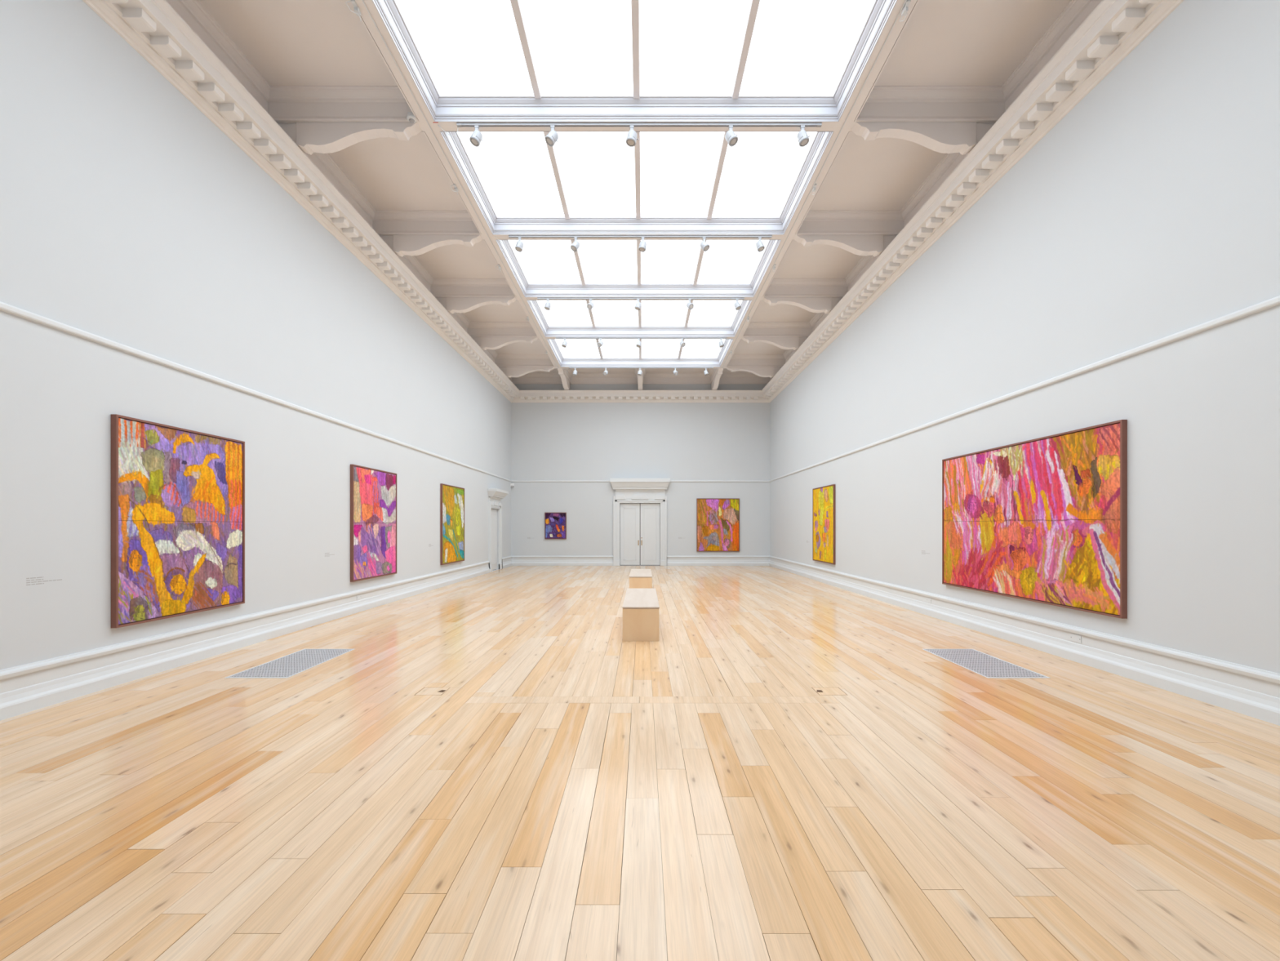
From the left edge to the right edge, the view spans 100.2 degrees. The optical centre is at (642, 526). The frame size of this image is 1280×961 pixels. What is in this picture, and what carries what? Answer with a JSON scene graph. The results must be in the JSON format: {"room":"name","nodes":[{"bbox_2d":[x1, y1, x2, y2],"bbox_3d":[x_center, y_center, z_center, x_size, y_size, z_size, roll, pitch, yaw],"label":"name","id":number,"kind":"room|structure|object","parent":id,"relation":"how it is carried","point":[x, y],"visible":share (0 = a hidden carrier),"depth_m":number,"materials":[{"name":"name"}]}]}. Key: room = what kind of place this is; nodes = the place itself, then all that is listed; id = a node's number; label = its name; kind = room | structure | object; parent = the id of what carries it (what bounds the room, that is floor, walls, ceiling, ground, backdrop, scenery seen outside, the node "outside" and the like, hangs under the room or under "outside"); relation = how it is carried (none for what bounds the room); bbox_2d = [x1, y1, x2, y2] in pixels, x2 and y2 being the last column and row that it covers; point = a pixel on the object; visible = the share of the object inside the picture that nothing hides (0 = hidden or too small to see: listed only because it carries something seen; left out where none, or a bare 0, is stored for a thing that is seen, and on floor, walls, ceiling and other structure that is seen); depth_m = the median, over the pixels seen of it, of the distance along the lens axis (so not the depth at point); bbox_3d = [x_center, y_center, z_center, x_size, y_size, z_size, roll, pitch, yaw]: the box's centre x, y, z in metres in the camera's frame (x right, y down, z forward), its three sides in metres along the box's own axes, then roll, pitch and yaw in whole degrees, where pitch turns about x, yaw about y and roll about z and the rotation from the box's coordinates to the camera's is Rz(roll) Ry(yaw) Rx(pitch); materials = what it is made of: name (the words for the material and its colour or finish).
{"room":"museum","nodes":[
{"label":"museum","id":0,"kind":"room"},
{"bbox_2d":[0,0,511,669],"bbox_3d":[-5.205,-2.145,10.025,0.250,7.430,21.750,0,0,0],"label":"wall","id":1,"kind":"structure","parent":0,"point":[128,217],"depth_m":5.74,"materials":[{"name":"paint"}]},
{"bbox_2d":[26,576,62,585],"bbox_3d":[-5.079,0.458,4.545,0.001,0.060,0.270,0,0,0],"label":"wall text","id":2,"kind":"object","parent":1,"relation":"attached to","point":[42,576],"depth_m":4.49,"materials":[{"name":"grey plastic"}]},
{"bbox_2d":[111,413,244,627],"bbox_3d":[-5.051,-0.048,5.934,0.053,2.040,1.651,0,0,0],"label":"framed painting","id":3,"kind":"object","parent":1,"relation":"attached to","point":[178,494],"visible":1,"depth_m":5.74,"materials":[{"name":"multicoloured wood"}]},
{"bbox_2d":[0,301,511,481],"bbox_3d":[-5.062,-1.740,10.025,0.036,0.069,21.250,0,0,0],"label":"rail","id":4,"kind":"object","parent":1,"relation":"attached to","point":[4,307],"visible":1,"depth_m":5.82,"materials":[{"name":"white paint"}]},
{"bbox_2d":[0,555,512,720],"bbox_3d":[-5.052,1.327,10.025,0.056,0.385,21.250,0,0,0],"label":"baseboard","id":5,"kind":"structure","parent":1,"relation":"attached to","point":[31,686],"depth_m":5.79,"materials":[{"name":"white paint"}]},
{"bbox_2d":[82,0,519,402],"bbox_3d":[-4.878,-4.957,10.025,0.405,0.385,21.250,0,0,0],"label":"crown molding","id":6,"kind":"structure","parent":1,"relation":"attached to","point":[153,28],"depth_m":6.84,"materials":[{"name":"paint"}]},
{"bbox_2d":[356,594,361,599],"bbox_3d":[-5.066,1.265,9.550,0.008,0.086,0.150,0,0,0],"label":"socket cover","id":7,"kind":"object","parent":1,"relation":"attached to","point":[359,596],"visible":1,"depth_m":9.55,"materials":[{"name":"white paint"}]},
{"bbox_2d":[350,464,396,582],"bbox_3d":[-5.051,-0.054,10.110,0.053,2.040,1.654,0,0,0],"label":"framed painting","id":8,"kind":"object","parent":1,"relation":"attached to","point":[373,491],"visible":1,"depth_m":9.95,"materials":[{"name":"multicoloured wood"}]},
{"bbox_2d":[440,483,464,564],"bbox_3d":[-5.051,-0.048,14.251,0.053,2.040,1.670,0,0,0],"label":"framed painting","id":9,"kind":"object","parent":1,"relation":"attached to","point":[451,497],"visible":1,"depth_m":14.11,"materials":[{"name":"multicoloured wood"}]},
{"bbox_2d":[487,488,508,572],"bbox_3d":[-5.003,0.142,18.300,0.423,2.764,1.600,0,0,0],"label":"door","id":10,"kind":"structure","parent":1,"relation":"in","point":[495,495],"depth_m":18.36,"materials":[{"name":"white paint"}]},
{"bbox_2d":[487,488,508,500],"bbox_3d":[-4.936,-1.080,18.300,0.288,0.320,1.600,0,0,0],"label":"hood","id":11,"kind":"object","parent":10,"relation":"attached to","point":[494,494],"depth_m":17.91,"materials":[{"name":"white paint"}]},
{"bbox_2d":[165,0,1102,390],"bbox_3d":[-0.087,-5.570,10.025,9.986,0.860,21.250,0,0,0],"label":"ceiling","id":12,"kind":"structure","parent":0,"point":[944,75],"depth_m":7.66,"materials":[{"name":"paint"}]},
{"bbox_2d":[345,0,361,22],"bbox_3d":[-3.023,-5.428,5.640,0.063,0.103,0.241,0,0,10],"label":"fitting","id":13,"kind":"object","parent":12,"relation":"attached to","point":[356,8],"visible":1,"depth_m":5.63,"materials":[{"name":"white plastic"}]},
{"bbox_2d":[406,111,417,123],"bbox_3d":[-3.100,-5.476,7.184,0.124,0.108,0.132,0,0,0],"label":"smoke detector","id":14,"kind":"object","parent":12,"relation":"attached to","point":[411,117],"visible":1,"depth_m":7.15,"materials":[{"name":"white plastic"}]},
{"bbox_2d":[449,183,457,194],"bbox_3d":[-3.023,-5.428,8.640,0.063,0.103,0.241,0,0,10],"label":"fitting","id":15,"kind":"object","parent":12,"relation":"attached to","point":[454,184],"visible":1,"depth_m":8.63,"materials":[{"name":"white plastic"}]},
{"bbox_2d":[361,0,558,367],"bbox_3d":[-2.920,-5.473,10.265,0.015,0.015,16.530,0,0,0],"label":"cable conduit","id":16,"kind":"object","parent":12,"relation":"attached to","point":[362,0],"visible":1,"depth_m":7.53,"materials":[{"name":"beige metal"}]},
{"bbox_2d":[372,0,897,121],"bbox_3d":[-0.085,-5.628,5.940,5.470,0.304,2.620,0,0,0],"label":"window","id":17,"kind":"structure","parent":12,"relation":"attached to","point":[468,60],"depth_m":6.53,"materials":[{"name":"glass"}]},
{"bbox_2d":[440,131,833,235],"bbox_3d":[-0.085,-5.628,8.745,5.470,0.304,2.630,0,0,0],"label":"window","id":18,"kind":"structure","parent":12,"relation":"attached to","point":[588,183],"depth_m":8.85,"materials":[{"name":"glass"}]},
{"bbox_2d":[495,240,781,297],"bbox_3d":[-0.085,-5.628,11.520,5.470,0.304,2.560,0,0,0],"label":"window","id":19,"kind":"structure","parent":12,"relation":"attached to","point":[543,268],"depth_m":11.93,"materials":[{"name":"glass"}]},
{"bbox_2d":[526,300,751,337],"bbox_3d":[-0.085,-5.628,14.235,5.470,0.304,2.510,0,0,0],"label":"window","id":20,"kind":"structure","parent":12,"relation":"attached to","point":[565,318],"depth_m":14.87,"materials":[{"name":"glass"}]},
{"bbox_2d":[456,122,822,127],"bbox_3d":[-0.050,-5.460,7.285,4.960,0.038,0.040,0,0,0],"label":"track","id":21,"kind":"object","parent":12,"relation":"attached to","point":[458,124],"visible":1,"depth_m":7.27,"materials":[{"name":"white metal"}]},
{"bbox_2d":[469,124,483,146],"bbox_3d":[-2.269,-5.316,7.282,0.172,0.259,0.143,0,0,-33],"label":"track spotlight","id":22,"kind":"object","parent":21,"relation":"hanging from","point":[476,138],"visible":1,"depth_m":7.25,"materials":[{"name":"white metal"}]},
{"bbox_2d":[545,124,558,146],"bbox_3d":[-1.238,-5.314,7.278,0.182,0.262,0.144,0,0,-14],"label":"track spotlight","id":23,"kind":"object","parent":21,"relation":"hanging from","point":[552,137],"visible":1,"depth_m":7.25,"materials":[{"name":"white metal"}]},
{"bbox_2d":[625,124,638,146],"bbox_3d":[-0.157,-5.319,7.283,0.160,0.252,0.143,0,0,-42],"label":"track spotlight","id":24,"kind":"object","parent":21,"relation":"hanging from","point":[631,139],"visible":1,"depth_m":7.25,"materials":[{"name":"white metal"}]},
{"bbox_2d":[724,124,737,146],"bbox_3d":[1.206,-5.314,7.281,0.177,0.261,0.142,0,0,30],"label":"track spotlight","id":25,"kind":"object","parent":21,"relation":"hanging from","point":[731,138],"visible":1,"depth_m":7.25,"materials":[{"name":"white metal"}]},
{"bbox_2d":[796,124,809,146],"bbox_3d":[2.181,-5.317,7.281,0.162,0.255,0.142,0,0,28],"label":"track spotlight","id":26,"kind":"object","parent":21,"relation":"hanging from","point":[803,139],"visible":1,"depth_m":7.25,"materials":[{"name":"white metal"}]},
{"bbox_2d":[546,338,733,366],"bbox_3d":[-0.085,-5.628,17.035,5.470,0.304,2.730,0,0,0],"label":"window","id":27,"kind":"structure","parent":12,"relation":"attached to","point":[579,352],"depth_m":17.75,"materials":[{"name":"glass"}]},
{"bbox_2d":[508,235,772,238],"bbox_3d":[-0.050,-5.460,10.095,4.960,0.038,0.040,0,0,0],"label":"track","id":28,"kind":"object","parent":12,"relation":"attached to","point":[509,236],"visible":1,"depth_m":10.08,"materials":[{"name":"white metal"}]},
{"bbox_2d":[515,236,524,252],"bbox_3d":[-2.331,-5.318,10.090,0.161,0.254,0.143,0,0,-44],"label":"track spotlight","id":29,"kind":"object","parent":28,"relation":"hanging from","point":[519,245],"visible":1,"depth_m":10.06,"materials":[{"name":"white metal"}]},
{"bbox_2d":[570,236,580,251],"bbox_3d":[-1.273,-5.314,10.086,0.181,0.262,0.142,0,0,-32],"label":"track spotlight","id":30,"kind":"object","parent":28,"relation":"hanging from","point":[575,246],"visible":1,"depth_m":10.05,"materials":[{"name":"white metal"}]},
{"bbox_2d":[638,236,648,252],"bbox_3d":[-0.007,-5.319,10.092,0.159,0.253,0.143,0,0,-42],"label":"track spotlight","id":31,"kind":"object","parent":28,"relation":"hanging from","point":[642,246],"visible":1,"depth_m":10.05,"materials":[{"name":"white metal"}]},
{"bbox_2d":[699,236,709,251],"bbox_3d":[1.166,-5.314,10.088,0.184,0.262,0.142,0,0,33],"label":"track spotlight","id":32,"kind":"object","parent":28,"relation":"hanging from","point":[704,245],"visible":1,"depth_m":10.05,"materials":[{"name":"white metal"}]},
{"bbox_2d":[755,236,764,252],"bbox_3d":[2.211,-5.316,10.087,0.169,0.258,0.142,0,0,28],"label":"track spotlight","id":33,"kind":"object","parent":28,"relation":"hanging from","point":[760,246],"visible":1,"depth_m":10.05,"materials":[{"name":"white metal"}]},
{"bbox_2d":[537,297,744,299],"bbox_3d":[-0.050,-5.460,12.835,4.960,0.038,0.040,0,0,0],"label":"track","id":34,"kind":"object","parent":12,"relation":"attached to","point":[538,298],"visible":1,"depth_m":12.82,"materials":[{"name":"white metal"}]},
{"bbox_2d":[544,298,551,310],"bbox_3d":[-2.285,-5.317,12.833,0.161,0.255,0.147,0,0,-43],"label":"track spotlight","id":35,"kind":"object","parent":34,"relation":"hanging from","point":[548,304],"visible":1,"depth_m":12.79,"materials":[{"name":"white metal"}]},
{"bbox_2d":[586,298,594,309],"bbox_3d":[-1.252,-5.315,12.822,0.145,0.260,0.190,0,0,33],"label":"track spotlight","id":36,"kind":"object","parent":34,"relation":"hanging from","point":[590,305],"visible":1,"depth_m":12.79,"materials":[{"name":"white metal"}]},
{"bbox_2d":[634,298,642,310],"bbox_3d":[-0.121,-5.318,12.833,0.160,0.255,0.147,0,0,-43],"label":"track spotlight","id":37,"kind":"object","parent":34,"relation":"hanging from","point":[637,306],"visible":1,"depth_m":12.79,"materials":[{"name":"white metal"}]},
{"bbox_2d":[686,298,693,309],"bbox_3d":[1.133,-5.316,12.826,0.143,0.258,0.191,0,0,-28],"label":"track spotlight","id":38,"kind":"object","parent":34,"relation":"hanging from","point":[690,305],"visible":1,"depth_m":12.79,"materials":[{"name":"white metal"}]},
{"bbox_2d":[733,298,741,310],"bbox_3d":[2.268,-5.315,12.827,0.172,0.259,0.142,0,0,29],"label":"track spotlight","id":39,"kind":"object","parent":34,"relation":"hanging from","point":[736,304],"visible":1,"depth_m":12.79,"materials":[{"name":"white metal"}]},
{"bbox_2d":[555,337,726,338],"bbox_3d":[-0.050,-5.460,15.525,4.960,0.038,0.040,0,0,0],"label":"track","id":40,"kind":"object","parent":12,"relation":"attached to","point":[556,337],"visible":1,"depth_m":15.51,"materials":[{"name":"white metal"}]},
{"bbox_2d":[561,337,568,347],"bbox_3d":[-2.272,-5.316,15.519,0.168,0.258,0.143,0,0,-45],"label":"track spotlight","id":41,"kind":"object","parent":40,"relation":"hanging from","point":[564,343],"visible":1,"depth_m":15.49,"materials":[{"name":"white metal"}]},
{"bbox_2d":[597,337,603,346],"bbox_3d":[-1.229,-5.316,15.513,0.142,0.259,0.191,0,0,33],"label":"track spotlight","id":42,"kind":"object","parent":40,"relation":"hanging from","point":[600,343],"visible":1,"depth_m":15.48,"materials":[{"name":"white metal"}]},
{"bbox_2d":[635,337,641,347],"bbox_3d":[-0.123,-5.317,15.518,0.143,0.257,0.167,0,0,45],"label":"track spotlight","id":43,"kind":"object","parent":40,"relation":"hanging from","point":[638,343],"visible":1,"depth_m":15.48,"materials":[{"name":"white metal"}]},
{"bbox_2d":[679,337,685,346],"bbox_3d":[1.150,-5.316,15.516,0.142,0.258,0.191,0,0,-29],"label":"track spotlight","id":44,"kind":"object","parent":40,"relation":"hanging from","point":[682,343],"visible":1,"depth_m":15.48,"materials":[{"name":"white metal"}]},
{"bbox_2d":[718,337,724,347],"bbox_3d":[2.273,-5.318,15.520,0.160,0.254,0.142,0,0,28],"label":"track spotlight","id":45,"kind":"object","parent":40,"relation":"hanging from","point":[720,343],"visible":1,"depth_m":15.48,"materials":[{"name":"white metal"}]},
{"bbox_2d":[568,366,713,368],"bbox_3d":[-0.050,-5.460,18.435,4.960,0.038,0.040,0,0,0],"label":"track","id":46,"kind":"object","parent":12,"relation":"attached to","point":[569,366],"visible":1,"depth_m":18.42,"materials":[{"name":"white metal"}]},
{"bbox_2d":[573,368,577,375],"bbox_3d":[-2.339,-5.318,18.430,0.161,0.254,0.143,0,0,-43],"label":"track spotlight","id":47,"kind":"object","parent":46,"relation":"hanging from","point":[575,372],"visible":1,"depth_m":18.39,"materials":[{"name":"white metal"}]},
{"bbox_2d":[603,368,608,375],"bbox_3d":[-1.278,-5.315,18.422,0.143,0.260,0.190,0,0,33],"label":"track spotlight","id":48,"kind":"object","parent":46,"relation":"hanging from","point":[605,373],"visible":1,"depth_m":18.39,"materials":[{"name":"white metal"}]},
{"bbox_2d":[637,368,642,375],"bbox_3d":[-0.107,-5.318,18.431,0.161,0.255,0.143,0,0,-43],"label":"track spotlight","id":49,"kind":"object","parent":46,"relation":"hanging from","point":[639,373],"visible":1,"depth_m":18.39,"materials":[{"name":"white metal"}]},
{"bbox_2d":[673,368,678,375],"bbox_3d":[1.127,-5.315,18.427,0.149,0.260,0.191,0,0,-24],"label":"track spotlight","id":50,"kind":"object","parent":46,"relation":"hanging from","point":[675,372],"visible":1,"depth_m":18.39,"materials":[{"name":"white metal"}]},
{"bbox_2d":[703,368,708,375],"bbox_3d":[2.178,-5.316,18.427,0.170,0.259,0.143,0,0,30],"label":"track spotlight","id":51,"kind":"object","parent":46,"relation":"hanging from","point":[705,371],"visible":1,"depth_m":18.39,"materials":[{"name":"white metal"}]},
{"bbox_2d":[721,0,906,368],"bbox_3d":[2.740,-5.473,10.265,0.015,0.015,16.530,0,0,0],"label":"cable conduit","id":52,"kind":"object","parent":12,"relation":"attached to","point":[905,0],"visible":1,"depth_m":7.68,"materials":[{"name":"white paint"}]},
{"bbox_2d":[811,183,817,195],"bbox_3d":[2.767,-5.428,8.640,0.063,0.103,0.241,0,0,10],"label":"fitting","id":53,"kind":"object","parent":12,"relation":"attached to","point":[815,184],"visible":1,"depth_m":8.63,"materials":[{"name":"white plastic"}]},
{"bbox_2d":[898,0,911,22],"bbox_3d":[2.767,-5.428,5.640,0.063,0.103,0.241,0,0,10],"label":"fitting","id":54,"kind":"object","parent":12,"relation":"attached to","point":[905,8],"visible":1,"depth_m":5.63,"materials":[{"name":"white plastic"}]},
{"bbox_2d":[0,565,1279,960],"bbox_3d":[-0.087,1.580,10.025,9.986,0.120,21.250,0,0,0],"label":"floor","id":55,"kind":"structure","parent":0,"point":[575,790],"depth_m":2.98,"materials":[{"name":"brown wood"}]},
{"bbox_2d":[224,648,354,678],"bbox_3d":[-3.877,1.541,5.995,0.625,0.046,1.270,0,0,0],"label":"floor vent","id":56,"kind":"object","parent":55,"relation":"in","point":[286,666],"visible":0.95,"depth_m":5.90,"materials":[{"name":"grey metal"}]},
{"bbox_2d":[415,687,449,694],"bbox_3d":[-1.938,1.534,4.935,0.235,0.032,0.220,0,0,0],"label":"box","id":57,"kind":"object","parent":55,"relation":"on","point":[426,691],"visible":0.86,"depth_m":4.93,"materials":[{"name":"brown wood"}]},
{"bbox_2d":[622,588,659,640],"bbox_3d":[-0.027,1.294,8.148,0.492,0.452,2.130,0,0,0],"label":"bench","id":58,"kind":"object","parent":55,"relation":"on","point":[641,606],"visible":1,"depth_m":7.09,"materials":[{"name":"brown wood"}]},
{"bbox_2d":[629,568,652,588],"bbox_3d":[-0.048,1.294,12.395,0.492,0.452,2.050,0,0,0],"label":"bench","id":59,"kind":"object","parent":55,"relation":"on","point":[638,578],"visible":0.79,"depth_m":11.37,"materials":[{"name":"brown wood"}]},
{"bbox_2d":[812,687,846,695],"bbox_3d":[1.718,1.534,4.935,0.245,0.032,0.220,0,0,0],"label":"box","id":60,"kind":"object","parent":55,"relation":"on","point":[820,691],"visible":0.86,"depth_m":4.93,"materials":[{"name":"brown wood"}]},
{"bbox_2d":[923,648,1050,678],"bbox_3d":[3.770,1.541,5.995,0.630,0.046,1.270,0,0,0],"label":"floor vent","id":61,"kind":"object","parent":55,"relation":"in","point":[988,666],"visible":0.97,"depth_m":5.89,"materials":[{"name":"grey metal"}]},
{"bbox_2d":[511,383,769,555],"bbox_3d":[-0.087,-2.145,20.775,9.986,7.430,0.250,0,0,0],"label":"wall","id":62,"kind":"structure","parent":0,"point":[550,441],"depth_m":20.65,"materials":[{"name":"paint"}]},
{"bbox_2d":[544,512,566,538],"bbox_3d":[-3.364,-0.017,20.622,0.826,1.027,0.053,0,0,0],"label":"framed painting","id":63,"kind":"object","parent":62,"relation":"attached to","point":[555,523],"visible":1,"depth_m":20.61,"materials":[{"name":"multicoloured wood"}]},
{"bbox_2d":[511,480,609,481],"bbox_3d":[-3.150,-1.740,20.632,3.860,0.069,0.036,0,0,0],"label":"rail","id":64,"kind":"object","parent":62,"relation":"attached to","point":[512,480],"visible":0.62,"depth_m":20.62,"materials":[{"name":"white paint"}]},
{"bbox_2d":[609,478,670,565],"bbox_3d":[-0.109,-0.150,20.565,2.280,3.349,0.470,0,0,0],"label":"door","id":65,"kind":"structure","parent":62,"relation":"in","point":[639,504],"depth_m":20.69,"materials":[{"name":"white paint"}]},
{"bbox_2d":[609,478,670,491],"bbox_3d":[-0.109,-1.577,20.490,2.280,0.495,0.320,0,0,0],"label":"hood","id":66,"kind":"object","parent":65,"relation":"attached to","point":[618,484],"depth_m":20.40,"materials":[{"name":"white paint"}]},
{"bbox_2d":[511,555,769,565],"bbox_3d":[-0.087,1.327,20.622,9.986,0.385,0.056,0,0,0],"label":"baseboard","id":67,"kind":"structure","parent":62,"relation":"attached to","point":[516,560],"depth_m":20.62,"materials":[{"name":"white paint"}]},
{"bbox_2d":[511,390,769,402],"bbox_3d":[-0.087,-4.957,20.448,9.986,0.385,0.405,0,0,0],"label":"crown molding","id":68,"kind":"structure","parent":62,"relation":"attached to","point":[524,396],"depth_m":20.33,"materials":[{"name":"paint"}]},
{"bbox_2d":[696,497,739,551],"bbox_3d":[2.896,-0.047,20.622,1.646,2.044,0.053,0,0,0],"label":"framed painting","id":69,"kind":"object","parent":62,"relation":"attached to","point":[717,519],"visible":1,"depth_m":20.61,"materials":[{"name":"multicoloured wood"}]},
{"bbox_2d":[670,480,769,481],"bbox_3d":[2.953,-1.740,20.632,3.906,0.069,0.036,0,0,0],"label":"rail","id":70,"kind":"object","parent":62,"relation":"attached to","point":[670,480],"visible":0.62,"depth_m":20.62,"materials":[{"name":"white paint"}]},
{"bbox_2d":[769,0,1279,673],"bbox_3d":[5.031,-2.145,10.025,0.250,7.430,21.750,0,0,0],"label":"wall","id":71,"kind":"structure","parent":0,"point":[1149,211],"depth_m":5.39,"materials":[{"name":"paint"}]},
{"bbox_2d":[812,484,835,564],"bbox_3d":[4.878,-0.048,14.465,0.053,2.040,1.670,0,0,0],"label":"framed painting","id":72,"kind":"object","parent":71,"relation":"attached to","point":[823,497],"visible":1,"depth_m":14.36,"materials":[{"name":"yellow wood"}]},
{"bbox_2d":[926,596,931,603],"bbox_3d":[4.891,1.265,9.150,0.008,0.086,0.150,0,0,0],"label":"socket cover","id":73,"kind":"object","parent":71,"relation":"attached to","point":[928,599],"visible":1,"depth_m":9.15,"materials":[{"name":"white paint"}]},
{"bbox_2d":[761,0,1184,402],"bbox_3d":[4.704,-4.957,10.025,0.405,0.385,21.250,0,0,0],"label":"crown molding","id":74,"kind":"structure","parent":71,"relation":"attached to","point":[1114,28],"depth_m":6.83,"materials":[{"name":"paint"}]},
{"bbox_2d":[768,555,1279,725],"bbox_3d":[4.878,1.327,10.025,0.056,0.385,21.250,0,0,0],"label":"baseboard","id":75,"kind":"structure","parent":71,"relation":"attached to","point":[1254,692],"depth_m":5.67,"materials":[{"name":"white paint"}]},
{"bbox_2d":[768,295,1279,481],"bbox_3d":[4.888,-1.740,10.025,0.036,0.069,21.250,0,0,0],"label":"rail","id":76,"kind":"object","parent":71,"relation":"attached to","point":[1275,301],"visible":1,"depth_m":5.69,"materials":[{"name":"white paint"}]},
{"bbox_2d":[942,419,1127,618],"bbox_3d":[4.878,-0.072,7.048,0.053,2.015,3.257,0,0,0],"label":"framed painting","id":77,"kind":"object","parent":71,"relation":"attached to","point":[1044,519],"visible":1,"depth_m":6.49,"materials":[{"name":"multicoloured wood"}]},
{"bbox_2d":[1070,632,1081,643],"bbox_3d":[4.891,1.265,6.050,0.008,0.086,0.150,0,0,0],"label":"socket cover","id":78,"kind":"object","parent":71,"relation":"attached to","point":[1075,637],"visible":1,"depth_m":6.04,"materials":[{"name":"white plastic"}]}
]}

